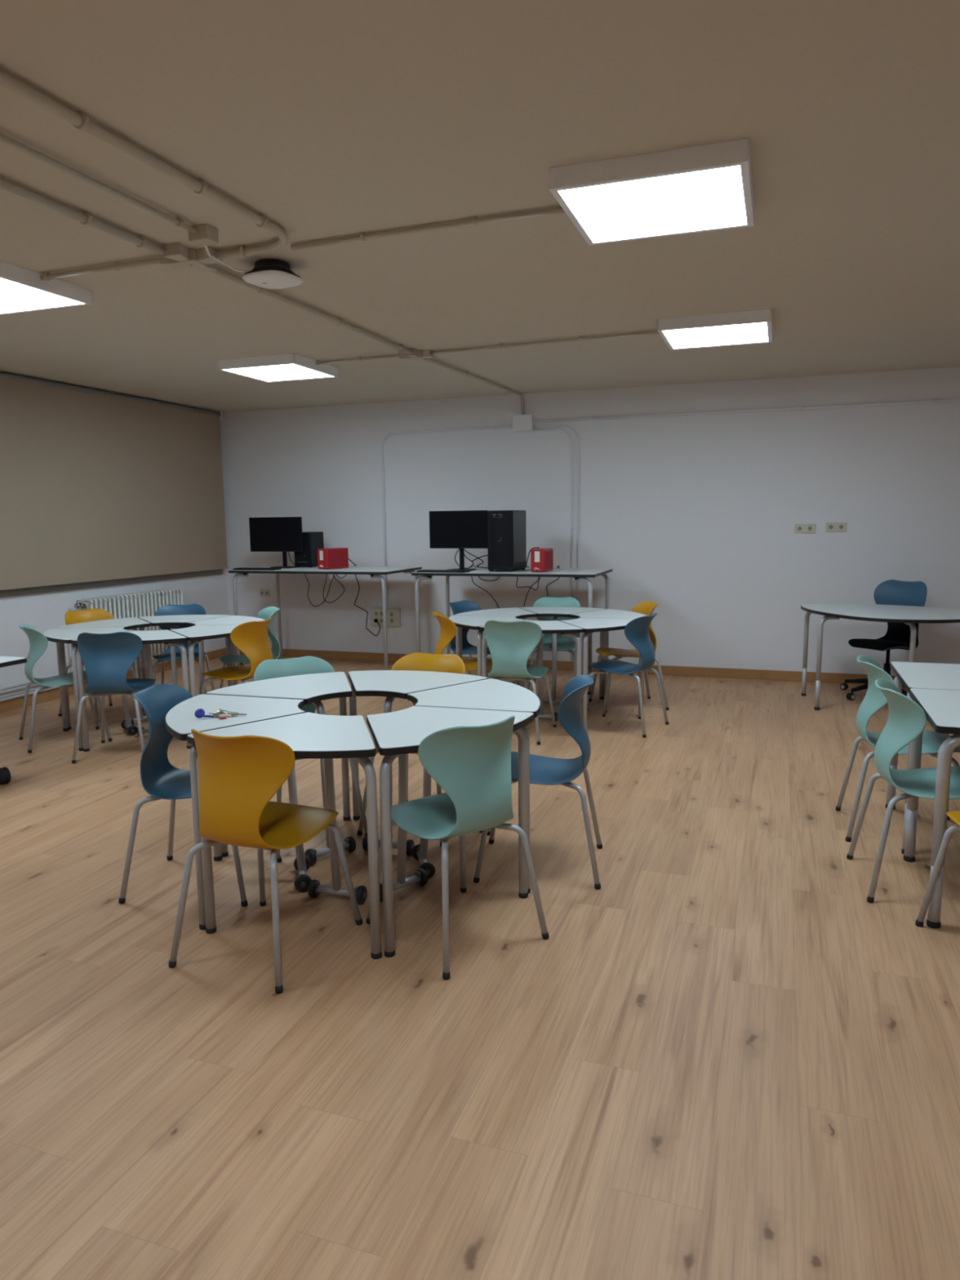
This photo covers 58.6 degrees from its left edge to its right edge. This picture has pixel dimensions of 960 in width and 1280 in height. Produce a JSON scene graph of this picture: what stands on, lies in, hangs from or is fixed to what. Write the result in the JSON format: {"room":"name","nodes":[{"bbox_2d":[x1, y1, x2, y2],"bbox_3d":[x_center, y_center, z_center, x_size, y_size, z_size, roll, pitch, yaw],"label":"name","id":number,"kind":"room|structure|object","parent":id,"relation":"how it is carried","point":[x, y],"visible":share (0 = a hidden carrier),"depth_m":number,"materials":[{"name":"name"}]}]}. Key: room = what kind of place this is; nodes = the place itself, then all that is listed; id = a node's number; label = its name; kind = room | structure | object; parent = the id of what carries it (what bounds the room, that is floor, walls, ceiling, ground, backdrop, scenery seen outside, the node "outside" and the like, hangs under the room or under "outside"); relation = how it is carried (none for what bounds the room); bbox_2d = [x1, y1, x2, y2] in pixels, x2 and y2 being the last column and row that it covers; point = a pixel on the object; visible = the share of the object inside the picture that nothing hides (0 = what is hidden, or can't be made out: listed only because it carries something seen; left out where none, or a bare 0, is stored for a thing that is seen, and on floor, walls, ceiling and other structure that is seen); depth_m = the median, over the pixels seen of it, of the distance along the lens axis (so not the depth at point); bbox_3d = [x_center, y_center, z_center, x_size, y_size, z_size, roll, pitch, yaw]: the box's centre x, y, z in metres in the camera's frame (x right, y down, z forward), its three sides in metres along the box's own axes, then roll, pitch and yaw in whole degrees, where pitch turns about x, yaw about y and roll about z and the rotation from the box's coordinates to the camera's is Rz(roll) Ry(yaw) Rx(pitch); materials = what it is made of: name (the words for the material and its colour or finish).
{"room":"classroom","nodes":[
{"label":"classroom","id":0,"kind":"room"},
{"bbox_2d":[0,568,229,701],"bbox_3d":[-4.553,-0.361,3.974,0.120,2.540,10.924,2,9,19],"label":"wall","id":1,"kind":"structure","parent":0,"point":[44,611],"depth_m":6.95,"materials":[{"name":"paint"}]},
{"bbox_2d":[0,568,222,597],"bbox_3d":[-4.499,0.001,3.952,0.022,0.083,10.820,2,9,19],"label":"trim","id":2,"kind":"structure","parent":1,"relation":"attached to","point":[8,593],"depth_m":7.40,"materials":[{"name":"grey paint"}]},
{"bbox_2d":[0,648,226,713],"bbox_3d":[-4.477,0.857,4.118,0.014,0.085,10.910,2,9,19],"label":"baseboard","id":3,"kind":"structure","parent":1,"relation":"attached to","point":[53,694],"depth_m":6.96,"materials":[{"name":"brown wood"}]},
{"bbox_2d":[0,372,227,590],"bbox_3d":[-4.419,-0.830,3.958,0.110,1.606,10.550,2,9,19],"label":"roller blind","id":4,"kind":"object","parent":1,"relation":"attached to","point":[95,485],"visible":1,"depth_m":7.26,"materials":[{"name":"beige fabric"}]},
{"bbox_2d":[74,587,183,670],"bbox_3d":[-3.122,-0.108,7.681,0.166,0.625,1.295,2,9,19],"label":"radiator","id":5,"kind":"object","parent":1,"relation":"attached to","point":[140,604],"visible":0.42,"depth_m":7.66,"materials":[{"name":"white metal"}]},
{"bbox_2d":[0,654,959,1279],"bbox_3d":[-0.301,1.102,2.688,9.094,0.100,11.164,2,9,19],"label":"floor","id":6,"kind":"structure","parent":0,"point":[717,1059],"depth_m":2.40,"materials":[{"name":"brown wood"}]},
{"bbox_2d":[0,656,26,784],"bbox_3d":[-3.077,0.468,4.518,1.200,0.710,0.646,2,9,19],"label":"desk","id":7,"kind":"object","parent":6,"relation":"on","point":[5,774],"visible":1,"depth_m":4.56,"materials":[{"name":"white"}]},
{"bbox_2d":[18,623,112,753],"bbox_3d":[-2.741,0.278,5.588,0.498,0.781,0.437,-6,10,-34],"label":"chair","id":8,"kind":"object","parent":6,"relation":"on","point":[38,642],"visible":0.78,"depth_m":5.43,"materials":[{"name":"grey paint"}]},
{"bbox_2d":[43,626,137,751],"bbox_3d":[-2.583,0.298,5.675,0.513,0.710,0.695,-6,10,-33],"label":"desk","id":9,"kind":"object","parent":6,"relation":"on","point":[60,636],"visible":0.71,"depth_m":5.70,"materials":[{"name":"white laminate"}]},
{"bbox_2d":[57,608,139,724],"bbox_3d":[-2.816,0.173,6.338,0.498,0.781,0.437,5,10,34],"label":"chair","id":10,"kind":"object","parent":6,"relation":"on","point":[72,617],"visible":0.23,"depth_m":6.38,"materials":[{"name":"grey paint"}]},
{"bbox_2d":[53,617,151,728],"bbox_3d":[-2.614,0.233,6.133,0.513,0.710,0.695,3,9,26],"label":"desk","id":11,"kind":"object","parent":6,"relation":"on","point":[134,623],"visible":0.41,"depth_m":6.03,"materials":[{"name":"white laminate"}]},
{"bbox_2d":[71,631,155,763],"bbox_3d":[-2.237,0.314,5.292,0.437,0.781,0.498,-1,8,-4],"label":"chair","id":12,"kind":"object","parent":6,"relation":"on","point":[107,659],"visible":0.98,"depth_m":5.10,"materials":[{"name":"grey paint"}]},
{"bbox_2d":[71,630,191,751],"bbox_3d":[-2.168,0.322,5.471,0.695,0.710,0.513,-1,8,-4],"label":"desk","id":13,"kind":"object","parent":6,"relation":"on","point":[168,637],"visible":0.56,"depth_m":5.33,"materials":[{"name":"white laminate"}]},
{"bbox_2d":[152,604,214,693],"bbox_3d":[-2.303,0.131,6.590,0.437,0.781,0.498,-2,8,-11],"label":"chair","id":14,"kind":"object","parent":6,"relation":"on","point":[189,609],"visible":0.54,"depth_m":6.69,"materials":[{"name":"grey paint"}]},
{"bbox_2d":[137,614,231,686],"bbox_3d":[-2.228,0.193,6.387,0.695,0.710,0.513,-1,8,-4],"label":"desk","id":15,"kind":"object","parent":6,"relation":"on","point":[175,621],"visible":0.38,"depth_m":6.34,"materials":[{"name":"white laminate"}]},
{"bbox_2d":[118,683,281,906],"bbox_3d":[-1.100,0.576,3.348,0.498,0.781,0.437,0,8,5],"label":"chair","id":16,"kind":"object","parent":6,"relation":"on","point":[161,780],"visible":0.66,"depth_m":3.32,"materials":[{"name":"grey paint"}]},
{"bbox_2d":[169,624,239,697],"bbox_3d":[-1.782,0.281,5.726,0.513,0.710,0.695,3,9,26],"label":"desk","id":17,"kind":"object","parent":6,"relation":"on","point":[195,634],"visible":0.39,"depth_m":5.44,"materials":[{"name":"white laminate"}]},
{"bbox_2d":[186,615,265,694],"bbox_3d":[-1.813,0.216,6.183,0.513,0.710,0.695,-6,10,-33],"label":"desk","id":18,"kind":"object","parent":6,"relation":"on","point":[231,620],"visible":0.26,"depth_m":6.08,"materials":[{"name":"white laminate"}]},
{"bbox_2d":[200,617,272,694],"bbox_3d":[-1.598,0.244,5.733,0.498,0.781,0.437,3,9,23],"label":"chair","id":19,"kind":"object","parent":6,"relation":"on","point":[251,638],"visible":0.78,"depth_m":5.60,"materials":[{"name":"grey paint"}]},
{"bbox_2d":[164,693,311,929],"bbox_3d":[-0.918,0.615,3.294,0.505,0.710,0.684,-3,8,-13],"label":"desk","id":20,"kind":"object","parent":6,"relation":"on","point":[180,721],"visible":0.66,"depth_m":3.20,"materials":[{"name":"white laminate"}]},
{"bbox_2d":[194,708,246,719],"bbox_3d":[-0.944,0.264,3.118,0.174,0.034,0.080,0,8,8],"label":"keys","id":21,"kind":"object","parent":20,"relation":"on","point":[200,713],"visible":1,"depth_m":3.11,"materials":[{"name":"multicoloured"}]},
{"bbox_2d":[219,606,280,688],"bbox_3d":[-1.683,0.159,6.335,0.498,0.781,0.437,-5,9,-26],"label":"chair","id":22,"kind":"object","parent":6,"relation":"on","point":[267,613],"visible":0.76,"depth_m":6.32,"materials":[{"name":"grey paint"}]},
{"bbox_2d":[168,728,362,993],"bbox_3d":[-0.713,0.644,2.834,0.437,0.781,0.498,3,9,23],"label":"chair","id":23,"kind":"object","parent":6,"relation":"on","point":[239,776],"visible":1,"depth_m":2.65,"materials":[{"name":"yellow plastic"}]},
{"bbox_2d":[205,671,355,865],"bbox_3d":[-0.783,0.551,3.730,0.684,0.710,0.505,-8,11,-42],"label":"desk","id":24,"kind":"object","parent":6,"relation":"on","point":[313,688],"visible":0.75,"depth_m":3.65,"materials":[{"name":"white laminate"}]},
{"bbox_2d":[186,712,382,959],"bbox_3d":[-0.605,0.658,2.963,0.684,0.710,0.505,2,8,17],"label":"desk","id":25,"kind":"object","parent":6,"relation":"on","point":[308,735],"visible":0.7,"depth_m":2.88,"materials":[{"name":"white laminate"}]},
{"bbox_2d":[253,656,367,852],"bbox_3d":[-0.805,0.493,3.906,0.437,0.781,0.498,-5,9,-28],"label":"chair","id":26,"kind":"object","parent":6,"relation":"on","point":[268,668],"visible":0.29,"depth_m":3.99,"materials":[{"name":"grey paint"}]},
{"bbox_2d":[228,565,422,670],"bbox_3d":[-1.439,-0.192,8.106,1.615,0.970,0.810,2,9,19],"label":"desk","id":27,"kind":"object","parent":6,"relation":"on","point":[375,571],"visible":0.83,"depth_m":7.82,"materials":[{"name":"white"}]},
{"bbox_2d":[232,567,280,570],"bbox_3d":[-2.080,-0.664,7.969,0.440,0.016,0.130,2,8,17],"label":"keyboard","id":28,"kind":"object","parent":27,"relation":"on","point":[238,568],"visible":1,"depth_m":7.93,"materials":[{"name":"black plastic"}]},
{"bbox_2d":[248,516,302,568],"bbox_3d":[-1.956,-0.942,8.259,0.560,0.484,0.190,2,8,16],"label":"computer monitor","id":29,"kind":"object","parent":27,"relation":"on","point":[284,535],"visible":0.98,"depth_m":8.21,"materials":[{"name":"black plastic"}]},
{"bbox_2d":[293,531,324,567],"bbox_3d":[-1.673,-0.886,8.361,0.184,0.338,0.279,2,8,17],"label":"computer tower","id":30,"kind":"object","parent":27,"relation":"on","point":[312,540],"visible":0.85,"depth_m":8.25,"materials":[{"name":"black plastic"}]},
{"bbox_2d":[317,547,348,568],"bbox_3d":[-1.375,-0.765,7.990,0.128,0.186,0.285,5,10,37],"label":"box","id":31,"kind":"object","parent":27,"relation":"on","point":[329,557],"visible":1,"depth_m":7.91,"materials":[{"name":"red cardboard"}]},
{"bbox_2d":[348,558,380,635],"bbox_3d":[-1.219,-0.433,8.386,0.231,0.825,0.438,6,11,41],"label":"power cable","id":32,"kind":"object","parent":27,"relation":"hanging from","point":[348,558],"visible":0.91,"depth_m":8.50,"materials":[{"name":"black plastic"}]},
{"bbox_2d":[356,652,465,847],"bbox_3d":[-0.273,0.477,3.971,0.437,0.781,0.498,2,9,21],"label":"chair","id":33,"kind":"object","parent":6,"relation":"on","point":[418,661],"visible":0.21,"depth_m":4.08,"materials":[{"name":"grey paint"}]},
{"bbox_2d":[347,670,488,855],"bbox_3d":[-0.333,0.532,3.829,0.684,0.710,0.505,2,8,17],"label":"desk","id":34,"kind":"object","parent":6,"relation":"on","point":[392,684],"visible":0.59,"depth_m":3.76,"materials":[{"name":"white laminate"}]},
{"bbox_2d":[366,706,533,957],"bbox_3d":[-0.158,0.638,3.063,0.684,0.710,0.505,-8,11,-42],"label":"desk","id":35,"kind":"object","parent":6,"relation":"on","point":[400,733],"visible":0.72,"depth_m":3.03,"materials":[{"name":"white laminate"}]},
{"bbox_2d":[366,715,549,979],"bbox_3d":[-0.089,0.625,2.915,0.437,0.781,0.498,-7,10,-37],"label":"chair","id":36,"kind":"object","parent":6,"relation":"on","point":[472,764],"visible":0.98,"depth_m":2.75,"materials":[{"name":"teal plastic"}]},
{"bbox_2d":[432,611,495,677],"bbox_3d":[-0.110,0.194,5.954,0.498,0.781,0.437,-2,8,-11],"label":"chair","id":37,"kind":"object","parent":6,"relation":"on","point":[448,628],"visible":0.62,"depth_m":5.81,"materials":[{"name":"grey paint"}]},
{"bbox_2d":[448,600,490,675],"bbox_3d":[-0.020,0.097,6.631,0.498,0.781,0.437,5,10,33],"label":"chair","id":38,"kind":"object","parent":6,"relation":"on","point":[464,606],"visible":0.48,"depth_m":6.71,"materials":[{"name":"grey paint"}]},
{"bbox_2d":[407,678,540,893],"bbox_3d":[-0.024,0.576,3.493,0.505,0.710,0.684,-3,8,-13],"label":"desk","id":39,"kind":"object","parent":6,"relation":"on","point":[491,694],"visible":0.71,"depth_m":3.42,"materials":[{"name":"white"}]},
{"bbox_2d":[448,615,524,684],"bbox_3d":[0.046,0.207,6.085,0.510,0.710,0.691,-3,8,-15],"label":"desk","id":40,"kind":"object","parent":6,"relation":"on","point":[470,622],"visible":0.38,"depth_m":5.99,"materials":[{"name":"white laminate"}]},
{"bbox_2d":[453,607,536,688],"bbox_3d":[0.167,0.144,6.526,0.691,0.710,0.510,-9,11,-44],"label":"desk","id":41,"kind":"object","parent":6,"relation":"on","point":[519,613],"visible":0.28,"depth_m":6.41,"materials":[{"name":"white laminate"}]},
{"bbox_2d":[411,567,612,694],"bbox_3d":[0.292,-0.118,7.431,1.580,0.970,0.790,2,9,19],"label":"desk","id":42,"kind":"object","parent":6,"relation":"on","point":[579,574],"visible":0.76,"depth_m":7.19,"materials":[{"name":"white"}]},
{"bbox_2d":[416,569,470,573],"bbox_3d":[-0.313,-0.586,7.271,0.440,0.016,0.130,2,9,20],"label":"keyboard","id":43,"kind":"object","parent":42,"relation":"on","point":[419,571],"visible":1,"depth_m":7.23,"materials":[{"name":"black plastic"}]},
{"bbox_2d":[429,510,487,570],"bbox_3d":[-0.178,-0.867,7.456,0.545,0.516,0.190,3,9,22],"label":"computer monitor","id":44,"kind":"object","parent":42,"relation":"on","point":[464,529],"visible":0.88,"depth_m":7.41,"materials":[{"name":"black plastic"}]},
{"bbox_2d":[487,510,526,571],"bbox_3d":[0.234,-0.857,7.366,0.226,0.512,0.408,2,9,19],"label":"computer tower","id":45,"kind":"object","parent":42,"relation":"on","point":[506,529],"visible":1,"depth_m":7.19,"materials":[{"name":"black"}]},
{"bbox_2d":[491,517,495,560],"bbox_3d":[0.111,-0.846,7.195,0.032,0.362,0.002,2,9,19],"label":"vent","id":46,"kind":"object","parent":45,"relation":"attached to","point":[493,519],"depth_m":7.19,"materials":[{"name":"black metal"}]},
{"bbox_2d":[530,547,553,571],"bbox_3d":[0.522,-0.676,7.202,0.128,0.186,0.285,2,9,19],"label":"box","id":47,"kind":"object","parent":42,"relation":"on","point":[541,558],"visible":1,"depth_m":7.08,"materials":[{"name":"red cardboard"}]},
{"bbox_2d":[484,619,556,744],"bbox_3d":[0.240,0.237,5.623,0.437,0.781,0.498,2,8,17],"label":"chair","id":48,"kind":"object","parent":6,"relation":"on","point":[510,644],"visible":0.99,"depth_m":5.43,"materials":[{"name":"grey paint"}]},
{"bbox_2d":[479,620,582,721],"bbox_3d":[0.371,0.250,5.761,0.691,0.710,0.510,2,8,15],"label":"desk","id":49,"kind":"object","parent":6,"relation":"on","point":[566,629],"visible":0.37,"depth_m":5.68,"materials":[{"name":"white laminate"}]},
{"bbox_2d":[473,674,602,889],"bbox_3d":[0.247,0.541,3.475,0.498,0.781,0.437,1,8,9],"label":"chair","id":50,"kind":"object","parent":6,"relation":"on","point":[546,771],"visible":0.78,"depth_m":3.35,"materials":[{"name":"blue plastic"}]},
{"bbox_2d":[526,596,580,689],"bbox_3d":[0.604,0.061,6.828,0.437,0.781,0.498,1,8,10],"label":"chair","id":51,"kind":"object","parent":6,"relation":"on","point":[564,643],"visible":0.55,"depth_m":6.93,"materials":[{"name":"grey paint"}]},
{"bbox_2d":[519,606,604,703],"bbox_3d":[0.613,0.122,6.641,0.691,0.710,0.510,2,8,15],"label":"desk","id":52,"kind":"object","parent":6,"relation":"on","point":[557,612],"visible":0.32,"depth_m":6.49,"materials":[{"name":"white laminate"}]},
{"bbox_2d":[560,617,643,733],"bbox_3d":[0.817,0.228,5.876,0.691,0.710,0.510,-9,11,-44],"label":"desk","id":53,"kind":"object","parent":6,"relation":"on","point":[589,625],"visible":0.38,"depth_m":5.62,"materials":[{"name":"white laminate"}]},
{"bbox_2d":[568,608,645,711],"bbox_3d":[0.938,0.164,6.316,0.510,0.710,0.691,-3,8,-15],"label":"desk","id":54,"kind":"object","parent":6,"relation":"on","point":[606,613],"visible":0.25,"depth_m":6.28,"materials":[{"name":"white laminate"}]},
{"bbox_2d":[581,613,668,737],"bbox_3d":[0.972,0.206,5.779,0.498,0.781,0.437,4,10,32],"label":"chair","id":55,"kind":"object","parent":6,"relation":"on","point":[636,631],"visible":0.98,"depth_m":5.63,"materials":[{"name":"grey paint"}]},
{"bbox_2d":[588,601,669,713],"bbox_3d":[1.116,0.112,6.426,0.498,0.781,0.437,-2,8,-8],"label":"chair","id":56,"kind":"object","parent":6,"relation":"on","point":[646,608],"visible":0.76,"depth_m":6.39,"materials":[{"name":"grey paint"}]},
{"bbox_2d":[800,603,959,710],"bbox_3d":[2.942,0.153,6.169,1.191,0.725,1.006,2,9,19],"label":"desk","id":57,"kind":"object","parent":6,"relation":"on","point":[908,615],"visible":0.92,"depth_m":6.16,"materials":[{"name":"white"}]},
{"bbox_2d":[840,579,927,700],"bbox_3d":[3.153,-0.004,6.644,0.713,0.897,0.698,-6,10,-32],"label":"swivel chair","id":58,"kind":"object","parent":6,"relation":"on","point":[891,592],"visible":0.77,"depth_m":6.64,"materials":[{"name":"blue plastic"}]},
{"bbox_2d":[835,654,959,842],"bbox_3d":[1.891,0.474,3.810,0.498,0.781,0.437,2,8,17],"label":"chair","id":59,"kind":"object","parent":6,"relation":"on","point":[874,699],"visible":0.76,"depth_m":3.73,"materials":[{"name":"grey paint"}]},
{"bbox_2d":[846,679,959,902],"bbox_3d":[1.711,0.557,3.239,0.498,0.781,0.437,1,8,13],"label":"chair","id":60,"kind":"object","parent":6,"relation":"on","point":[907,720],"visible":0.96,"depth_m":3.16,"materials":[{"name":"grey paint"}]},
{"bbox_2d":[885,661,959,854],"bbox_3d":[2.493,0.525,3.614,1.346,0.715,0.667,2,9,19],"label":"student desk","id":61,"kind":"object","parent":6,"relation":"on","point":[908,674],"visible":0.48,"depth_m":3.76,"materials":[{"name":"white laminate"}]},
{"bbox_2d":[902,688,959,928],"bbox_3d":[2.265,0.617,2.986,1.338,0.715,0.671,2,9,19],"label":"student desk","id":62,"kind":"object","parent":6,"relation":"on","point":[941,708],"visible":0.88,"depth_m":2.94,"materials":[{"name":"white laminate"}]},
{"bbox_2d":[915,810,959,926],"bbox_3d":[1.747,0.633,2.697,0.437,0.781,0.498,-1,8,-6],"label":"chair","id":63,"kind":"object","parent":6,"relation":"on","point":[954,815],"visible":1,"depth_m":2.89,"materials":[{"name":"grey paint"}]},
{"bbox_2d":[0,0,959,412],"bbox_3d":[-0.333,-1.511,2.318,9.094,0.100,11.164,2,9,19],"label":"ceiling","id":64,"kind":"structure","parent":0,"point":[322,119],"depth_m":2.88,"materials":[{"name":"paint"}]},
{"bbox_2d":[0,260,93,315],"bbox_3d":[-2.285,-1.639,3.981,0.620,0.065,0.620,2,9,19],"label":"panel light","id":65,"kind":"object","parent":64,"relation":"attached to","point":[22,290],"visible":1,"depth_m":4.01,"materials":[{"name":"white plastic"}]},
{"bbox_2d":[0,277,81,312],"bbox_3d":[-2.285,-1.613,3.985,0.572,0.003,0.572,2,9,19],"label":"diffuser","id":66,"kind":"object","parent":65,"relation":"attached to","point":[15,296],"depth_m":4.08,"materials":[{"name":"white plastic"}]},
{"bbox_2d":[0,177,165,255],"bbox_3d":[-2.364,-1.175,0.603,0.049,0.053,6.291,2,9,20],"label":"conduit","id":67,"kind":"object","parent":64,"relation":"attached to","point":[85,218],"visible":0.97,"depth_m":3.08,"materials":[{"name":"beige paint"}]},
{"bbox_2d":[0,133,196,233],"bbox_3d":[-2.105,-1.149,0.414,0.035,0.034,6.100,2,9,19],"label":"conduit","id":68,"kind":"object","parent":64,"relation":"attached to","point":[178,221],"visible":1,"depth_m":2.77,"materials":[{"name":"beige paint"}]},
{"bbox_2d":[40,257,159,280],"bbox_3d":[-1.645,-1.632,3.751,0.720,0.037,0.038,2,9,21],"label":"conduit","id":69,"kind":"object","parent":64,"relation":"attached to","point":[117,266],"visible":0.98,"depth_m":3.74,"materials":[{"name":"beige paint"}]},
{"bbox_2d":[0,69,287,259],"bbox_3d":[-1.988,-1.171,0.540,0.530,0.053,6.418,2,9,19],"label":"conduit","id":70,"kind":"object","parent":64,"relation":"attached to","point":[78,119],"visible":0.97,"depth_m":2.62,"materials":[{"name":"beige paint"}]},
{"bbox_2d":[159,242,222,272],"bbox_3d":[-1.217,-1.604,3.599,0.236,0.055,0.236,-5,9,-25],"label":"junction box","id":71,"kind":"object","parent":64,"relation":"attached to","point":[176,255],"visible":0.98,"depth_m":3.55,"materials":[{"name":"beige paint"}]},
{"bbox_2d":[187,223,218,246],"bbox_3d":[-1.068,-1.563,3.301,0.090,0.055,0.070,2,9,19],"label":"junction box","id":72,"kind":"object","parent":64,"relation":"attached to","point":[206,234],"visible":0.89,"depth_m":3.28,"materials":[{"name":"beige paint"}]},
{"bbox_2d":[204,245,249,272],"bbox_3d":[-1.055,-1.576,3.546,0.064,0.019,0.401,1,8,15],"label":"cable","id":73,"kind":"object","parent":72,"relation":"hanging from","point":[206,246],"visible":0.96,"depth_m":3.58,"materials":[{"name":"white plastic"}]},
{"bbox_2d":[241,258,302,288],"bbox_3d":[-0.914,-1.615,3.769,0.232,0.088,0.232,3,9,27],"label":"wireless access point","id":74,"kind":"object","parent":64,"relation":"attached to","point":[269,273],"visible":1,"depth_m":3.71,"materials":[{"name":"grey plastic"}]},
{"bbox_2d":[217,353,338,382],"bbox_3d":[-1.448,-1.961,6.179,0.620,0.065,0.620,2,9,19],"label":"panel light","id":75,"kind":"object","parent":64,"relation":"attached to","point":[288,366],"visible":1,"depth_m":6.02,"materials":[{"name":"white plastic"}]},
{"bbox_2d":[226,364,331,381],"bbox_3d":[-1.447,-1.934,6.183,0.572,0.003,0.572,2,9,19],"label":"diffuser","id":76,"kind":"object","parent":75,"relation":"attached to","point":[263,372],"depth_m":6.14,"materials":[{"name":"white plastic"}]},
{"bbox_2d":[209,267,412,354],"bbox_3d":[-0.825,-1.772,4.688,0.044,0.047,2.300,2,9,20],"label":"conduit","id":77,"kind":"object","parent":64,"relation":"attached to","point":[338,321],"visible":0.77,"depth_m":4.47,"materials":[{"name":"beige paint"}]},
{"bbox_2d":[315,354,399,364],"bbox_3d":[-0.815,-1.953,5.932,0.746,0.032,0.034,2,9,21],"label":"conduit","id":78,"kind":"object","parent":64,"relation":"attached to","point":[360,358],"visible":0.94,"depth_m":5.93,"materials":[{"name":"beige paint"}]},
{"bbox_2d":[399,348,434,361],"bbox_3d":[-0.427,-1.922,5.778,0.212,0.055,0.212,-5,9,-25],"label":"junction box","id":79,"kind":"object","parent":64,"relation":"attached to","point":[419,355],"visible":0.92,"depth_m":5.74,"materials":[{"name":"beige paint"}]},
{"bbox_2d":[290,206,564,250],"bbox_3d":[-0.218,-1.588,3.292,1.178,0.034,0.035,2,9,20],"label":"conduit","id":80,"kind":"object","parent":64,"relation":"attached to","point":[363,237],"visible":0.94,"depth_m":3.28,"materials":[{"name":"beige paint"}]},
{"bbox_2d":[427,358,524,414],"bbox_3d":[-0.009,-2.001,6.807,0.041,0.203,2.181,3,9,21],"label":"conduit","id":81,"kind":"object","parent":64,"relation":"attached to","point":[467,374],"visible":0.97,"depth_m":6.78,"materials":[{"name":"beige paint"}]},
{"bbox_2d":[431,330,659,354],"bbox_3d":[0.362,-1.901,5.461,1.612,0.032,0.034,3,9,22],"label":"conduit","id":82,"kind":"object","parent":64,"relation":"attached to","point":[653,332],"visible":0.94,"depth_m":5.43,"materials":[{"name":"beige paint"}]},
{"bbox_2d":[548,137,754,245],"bbox_3d":[0.618,-1.531,2.969,0.620,0.065,0.620,2,9,19],"label":"panel light","id":83,"kind":"object","parent":64,"relation":"attached to","point":[705,188],"visible":1,"depth_m":2.83,"materials":[{"name":"white plastic"}]},
{"bbox_2d":[559,165,746,241],"bbox_3d":[0.619,-1.505,2.972,0.572,0.003,0.572,2,9,19],"label":"diffuser","id":84,"kind":"object","parent":83,"relation":"attached to","point":[715,197],"depth_m":2.94,"materials":[{"name":"white plastic"}]},
{"bbox_2d":[657,308,772,350],"bbox_3d":[1.413,-1.843,5.095,0.620,0.065,0.620,2,9,19],"label":"panel light","id":85,"kind":"object","parent":64,"relation":"attached to","point":[751,326],"visible":1,"depth_m":4.92,"materials":[{"name":"white plastic"}]},
{"bbox_2d":[662,322,768,348],"bbox_3d":[1.413,-1.816,5.099,0.572,0.003,0.572,2,9,19],"label":"diffuser","id":86,"kind":"object","parent":85,"relation":"attached to","point":[744,333],"depth_m":5.06,"materials":[{"name":"white plastic"}]},
{"bbox_2d":[219,366,959,675],"bbox_3d":[1.502,-0.958,7.662,9.094,2.540,0.120,2,9,19],"label":"wall","id":87,"kind":"structure","parent":0,"point":[695,517],"depth_m":7.57,"materials":[{"name":"paint"}]},
{"bbox_2d":[371,607,400,626],"bbox_3d":[-0.940,-0.227,8.539,0.310,0.185,0.050,2,9,19],"label":"power outlet","id":88,"kind":"object","parent":87,"relation":"attached to","point":[393,615],"visible":0.94,"depth_m":8.51,"materials":[{"name":"beige plastic"}]},
{"bbox_2d":[373,611,382,622],"bbox_3d":[-1.009,-0.228,8.539,0.106,0.116,0.002,2,9,19],"label":"socket","id":89,"kind":"object","parent":88,"relation":"attached to","point":[377,615],"depth_m":8.54,"materials":[{"name":"beige plastic"}]},
{"bbox_2d":[381,425,512,608],"bbox_3d":[-0.311,-1.141,8.200,1.363,1.736,0.037,2,9,19],"label":"conduit","id":90,"kind":"object","parent":87,"relation":"attached to","point":[400,433],"visible":1,"depth_m":8.30,"materials":[{"name":"white paint"}]},
{"bbox_2d":[512,413,533,431],"bbox_3d":[0.395,-1.980,7.804,0.184,0.144,0.066,2,9,19],"label":"junction box","id":91,"kind":"object","parent":87,"relation":"attached to","point":[520,422],"visible":1,"depth_m":7.77,"materials":[{"name":"white paint"}]},
{"bbox_2d":[532,427,574,661],"bbox_3d":[0.680,-0.867,7.890,0.390,2.135,0.028,2,9,19],"label":"conduit","id":92,"kind":"object","parent":87,"relation":"attached to","point":[556,428],"visible":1,"depth_m":7.77,"materials":[{"name":"white paint"}]},
{"bbox_2d":[533,423,580,601],"bbox_3d":[0.707,-0.883,7.878,0.446,2.169,0.031,2,9,19],"label":"conduit","id":93,"kind":"object","parent":87,"relation":"attached to","point":[559,424],"visible":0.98,"depth_m":7.74,"materials":[{"name":"white paint"}]},
{"bbox_2d":[235,646,896,684],"bbox_3d":[1.495,0.267,7.772,8.854,0.085,0.014,2,9,19],"label":"baseboard","id":94,"kind":"structure","parent":87,"relation":"attached to","point":[832,677],"depth_m":7.64,"materials":[{"name":"brown wood"}]},
{"bbox_2d":[533,398,959,422],"bbox_3d":[3.065,-1.901,6.900,5.470,0.044,0.044,2,9,19],"label":"conduit","id":95,"kind":"object","parent":87,"relation":"attached to","point":[951,400],"visible":1,"depth_m":7.15,"materials":[{"name":"white paint"}]},
{"bbox_2d":[794,524,815,533],"bbox_3d":[2.723,-0.934,7.162,0.164,0.078,0.016,2,9,19],"label":"double socket","id":96,"kind":"object","parent":87,"relation":"attached to","point":[798,528],"visible":1,"depth_m":7.16,"materials":[{"name":"beige plastic"}]},
{"bbox_2d":[825,522,846,532],"bbox_3d":[2.951,-0.936,7.081,0.160,0.080,0.016,2,9,19],"label":"double socket","id":97,"kind":"object","parent":87,"relation":"attached to","point":[830,526],"visible":1,"depth_m":7.08,"materials":[{"name":"beige plastic"}]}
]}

